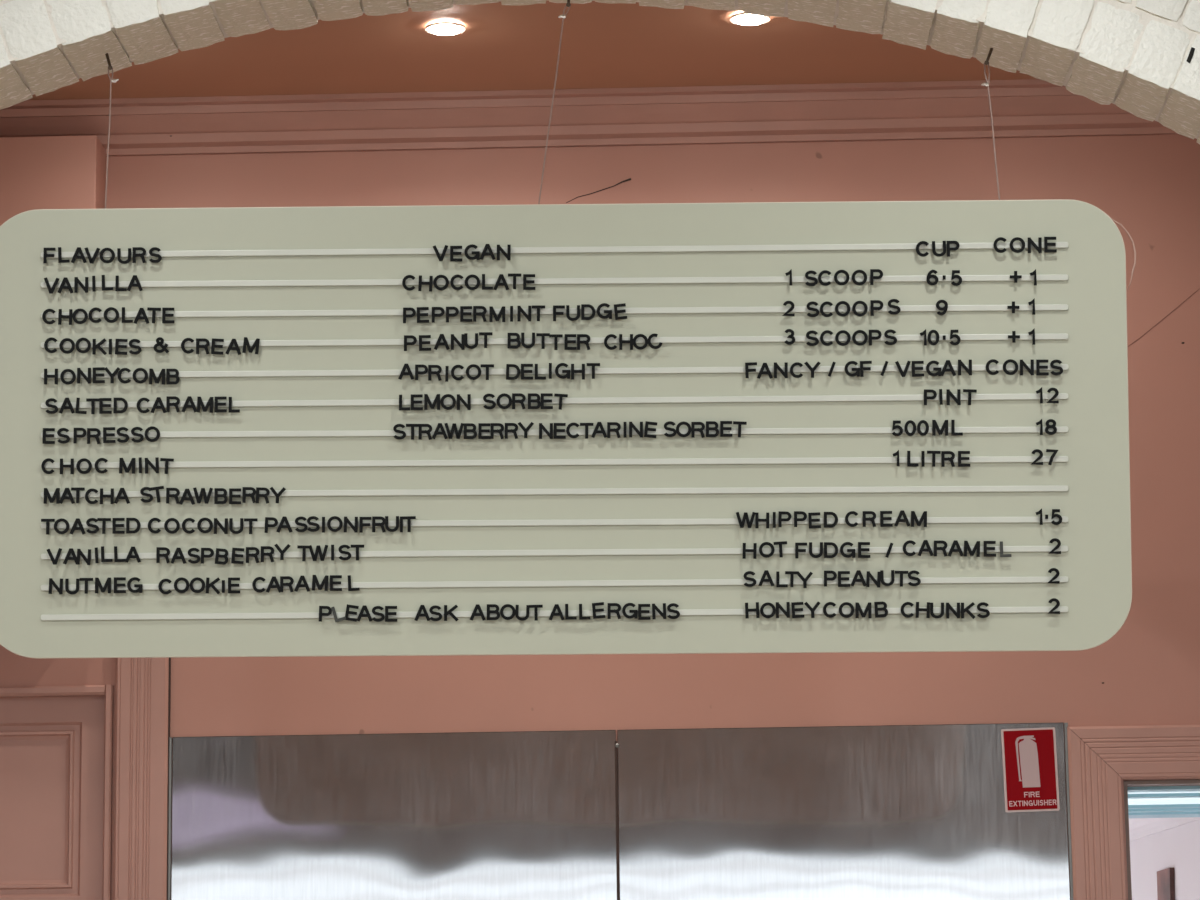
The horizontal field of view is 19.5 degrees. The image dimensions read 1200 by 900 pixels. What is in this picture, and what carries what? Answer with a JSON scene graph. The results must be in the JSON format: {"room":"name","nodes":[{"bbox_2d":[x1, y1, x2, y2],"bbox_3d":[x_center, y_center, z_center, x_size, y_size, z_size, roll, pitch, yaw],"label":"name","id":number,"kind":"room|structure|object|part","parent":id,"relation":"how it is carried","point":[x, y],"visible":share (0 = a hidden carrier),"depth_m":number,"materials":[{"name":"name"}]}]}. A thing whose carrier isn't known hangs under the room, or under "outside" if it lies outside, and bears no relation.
{"room":"ice cream shop","nodes":[
{"label":"ice cream shop","id":0,"kind":"room"},
{"bbox_2d":[28,0,1034,99],"bbox_3d":[0.134,-0.818,5.898,4.600,0.100,1.590,-1,-10,1],"label":"ceiling","id":1,"kind":"structure","parent":0,"point":[604,45],"depth_m":6.25,"materials":[{"name":"paint"}]},
{"bbox_2d":[426,22,464,35],"bbox_3d":[-0.267,-0.726,6.052,0.069,0.010,0.069,-1,-10,1],"label":"recessed light","id":2,"kind":"object","parent":1,"relation":"in","point":[437,28],"visible":1,"depth_m":6.04,"materials":[{"name":"beige"}]},
{"bbox_2d":[730,12,769,25],"bbox_3d":[0.258,-0.739,6.019,0.069,0.010,0.069,-1,-10,1],"label":"recessed light","id":3,"kind":"object","parent":1,"relation":"in","point":[742,18],"visible":0.91,"depth_m":6.01,"materials":[{"name":"beige"}]},
{"bbox_2d":[0,134,1199,899],"bbox_3d":[0.176,1.029,6.213,4.600,3.420,0.102,-1,-10,1],"label":"wall","id":4,"kind":"structure","parent":0,"point":[1148,672],"depth_m":6.36,"materials":[{"name":"pink paint"}]},
{"bbox_2d":[0,696,104,899],"bbox_3d":[-1.234,1.600,6.182,0.724,2.324,0.040,-1,-10,1],"label":"door","id":5,"kind":"structure","parent":4,"relation":"in","point":[52,748],"depth_m":6.34,"materials":[{"name":"pink paint"}]},
{"bbox_3d":[-1.224,0.654,6.340,0.571,0.314,0.010,-1,-10,1],"label":"panel","id":6,"kind":"part","parent":5,"relation":"part of","materials":[{"name":"pink paint"}]},
{"bbox_2d":[0,685,104,696],"bbox_3d":[-1.255,0.442,6.356,0.716,0.018,0.014,-1,-10,1],"label":"trim","id":7,"kind":"structure","parent":4,"relation":"attached to","point":[83,690],"depth_m":6.34,"materials":[{"name":"pink paint"}]},
{"bbox_2d":[0,135,105,225],"bbox_3d":[-1.529,-0.142,6.422,1.224,0.844,0.110,-1,-10,1],"label":"wall","id":8,"kind":"structure","parent":4,"relation":"attached to","point":[40,172],"depth_m":6.42,"materials":[{"name":"pink paint"}]},
{"bbox_2d":[102,685,113,899],"bbox_3d":[-0.875,1.578,6.136,0.014,2.341,0.014,-1,-10,1],"label":"trim","id":9,"kind":"structure","parent":4,"relation":"attached to","point":[108,725],"depth_m":6.31,"materials":[{"name":"pink paint"}]},
{"bbox_2d":[113,658,168,899],"bbox_3d":[-0.816,1.448,6.154,0.096,2.600,0.022,-1,-10,1],"label":"trim","id":10,"kind":"structure","parent":4,"relation":"attached to","point":[141,684],"depth_m":6.30,"materials":[{"name":"pink paint"}]},
{"bbox_2d":[167,658,170,899],"bbox_3d":[-0.767,1.448,6.158,0.003,2.600,0.012,-1,-10,1],"label":"trim","id":11,"kind":"structure","parent":4,"relation":"attached to","point":[169,685],"depth_m":6.32,"materials":[{"name":"pink"}]},
{"bbox_2d":[168,730,616,899],"bbox_3d":[-0.361,1.566,6.125,0.808,2.145,0.009,-1,-10,1],"label":"panel","id":12,"kind":"object","parent":4,"relation":"attached to","point":[515,815],"visible":1,"depth_m":6.29,"materials":[{"name":"silver metal"}]},
{"bbox_2d":[0,79,1178,155],"bbox_3d":[0.152,-0.618,6.473,4.600,0.086,0.086,-1,-10,1],"label":"trim","id":13,"kind":"structure","parent":4,"relation":"attached to","point":[1027,107],"depth_m":6.48,"materials":[{"name":"pink paint"}]},
{"bbox_2d":[615,723,1072,899],"bbox_3d":[0.448,1.552,6.106,0.814,2.145,0.011,-1,-10,1],"label":"panel","id":14,"kind":"object","parent":4,"relation":"attached to","point":[883,812],"visible":1,"depth_m":6.27,"materials":[{"name":"silver metal"}]},
{"bbox_2d":[1001,727,1059,811],"bbox_3d":[0.771,0.573,6.274,0.097,0.149,0.001,-2,-10,1],"label":"sticker","id":15,"kind":"object","parent":14,"relation":"attached to","point":[1029,755],"visible":1,"depth_m":6.27,"materials":[{"name":"red plastic"}]},
{"bbox_2d":[1067,727,1127,899],"bbox_3d":[0.901,1.596,6.079,0.096,2.236,0.020,-1,-10,1],"label":"trim","id":16,"kind":"structure","parent":4,"relation":"attached to","point":[1096,791],"depth_m":6.24,"materials":[{"name":"pink paint"}]},
{"bbox_2d":[1124,785,1131,899],"bbox_3d":[0.956,1.653,6.103,0.007,2.132,0.058,-1,-10,1],"label":"trim","id":17,"kind":"structure","parent":4,"relation":"attached to","point":[1125,786],"depth_m":6.25,"materials":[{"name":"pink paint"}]},
{"bbox_2d":[1068,725,1199,779],"bbox_3d":[1.167,0.539,6.265,0.656,0.096,0.020,-1,-10,1],"label":"trim","id":18,"kind":"structure","parent":4,"relation":"attached to","point":[1149,752],"depth_m":6.26,"materials":[{"name":"pink paint"}]},
{"bbox_2d":[1123,780,1199,786],"bbox_3d":[1.168,0.597,6.290,0.461,0.007,0.058,-1,-10,1],"label":"trim","id":19,"kind":"structure","parent":4,"relation":"attached to","point":[1141,783],"depth_m":6.27,"materials":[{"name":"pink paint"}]},
{"bbox_2d":[0,0,1199,143],"bbox_3d":[0.133,0.753,4.712,5.200,3.420,0.182,-1,-10,1],"label":"arch","id":20,"kind":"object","parent":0,"point":[1140,57],"depth_m":4.91,"materials":[{"name":"white brick"}]},
{"bbox_2d":[105,53,118,208],"bbox_3d":[-0.697,-0.434,4.939,0.024,0.294,0.028,-7,-12,31],"label":"string","id":21,"kind":"object","parent":20,"relation":"hanging from","point":[112,80],"visible":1,"depth_m":4.95,"materials":[{"name":"grey metal"}]},
{"bbox_3d":[-0.693,-0.418,4.933,0.006,0.259,0.028,0,-10,-4],"label":"cord","id":22,"kind":"part","parent":21,"relation":"part of","materials":[{"name":"fabric"}]},
{"bbox_2d":[538,0,570,203],"bbox_3d":[-0.064,-0.478,4.930,0.055,0.374,0.010,4,-11,-22],"label":"string","id":23,"kind":"object","parent":20,"relation":"hanging from","point":[568,4],"visible":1,"depth_m":4.93,"materials":[{"name":"grey metal"}]},
{"bbox_2d":[981,48,999,199],"bbox_3d":[0.547,-0.439,4.904,0.020,0.291,0.033,-1,-10,1],"label":"string","id":24,"kind":"object","parent":20,"relation":"hanging from","point":[986,62],"visible":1,"depth_m":4.92,"materials":[{"name":"grey metal"}]},
{"bbox_2d":[0,199,1131,658],"bbox_3d":[-0.063,-0.030,4.839,1.588,0.634,0.081,-1,-10,1],"label":"menu board","id":25,"kind":"object","parent":24,"relation":"hanging from","point":[850,426],"visible":1,"depth_m":4.83,"materials":[{"name":"green"}]},
{"bbox_2d":[1107,214,1135,289],"bbox_3d":[0.726,-0.278,4.877,0.043,0.113,0.002,-1,-10,1],"label":"cord","id":26,"kind":"object","parent":25,"relation":"attached to","point":[1107,214],"visible":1,"depth_m":4.88,"materials":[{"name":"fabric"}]},
{"bbox_2d":[1130,820,1199,899],"bbox_3d":[1.490,1.682,7.597,0.080,2.600,2.796,0,-10,-5],"label":"wall","id":27,"kind":"structure","parent":0,"point":[1178,848],"depth_m":8.49,"materials":[{"name":"white paint"}]},
{"bbox_2d":[1129,817,1199,840],"bbox_3d":[1.407,0.761,7.764,0.060,0.051,2.803,0,-10,-5],"label":"ceiling","id":28,"kind":"structure","parent":27,"relation":"attached to","point":[1139,828],"depth_m":8.61,"materials":[{"name":"white paint"}]},
{"bbox_2d":[1157,868,1174,899],"bbox_3d":[1.373,1.091,8.482,0.012,0.149,0.137,0,-10,-5],"label":"wall picture","id":29,"kind":"object","parent":27,"relation":"attached to","point":[1165,877],"visible":1,"depth_m":8.46},
{"label":"ceiling","id":30,"kind":"structure","parent":0,"visible":0},
{"bbox_2d":[1127,786,1199,817],"bbox_3d":[0.380,0.620,6.674,2.200,0.132,0.679,-1,-10,1],"label":"roof light","id":31,"kind":"object","parent":30,"relation":"attached to","point":[1153,801],"visible":0.02,"depth_m":6.72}
]}

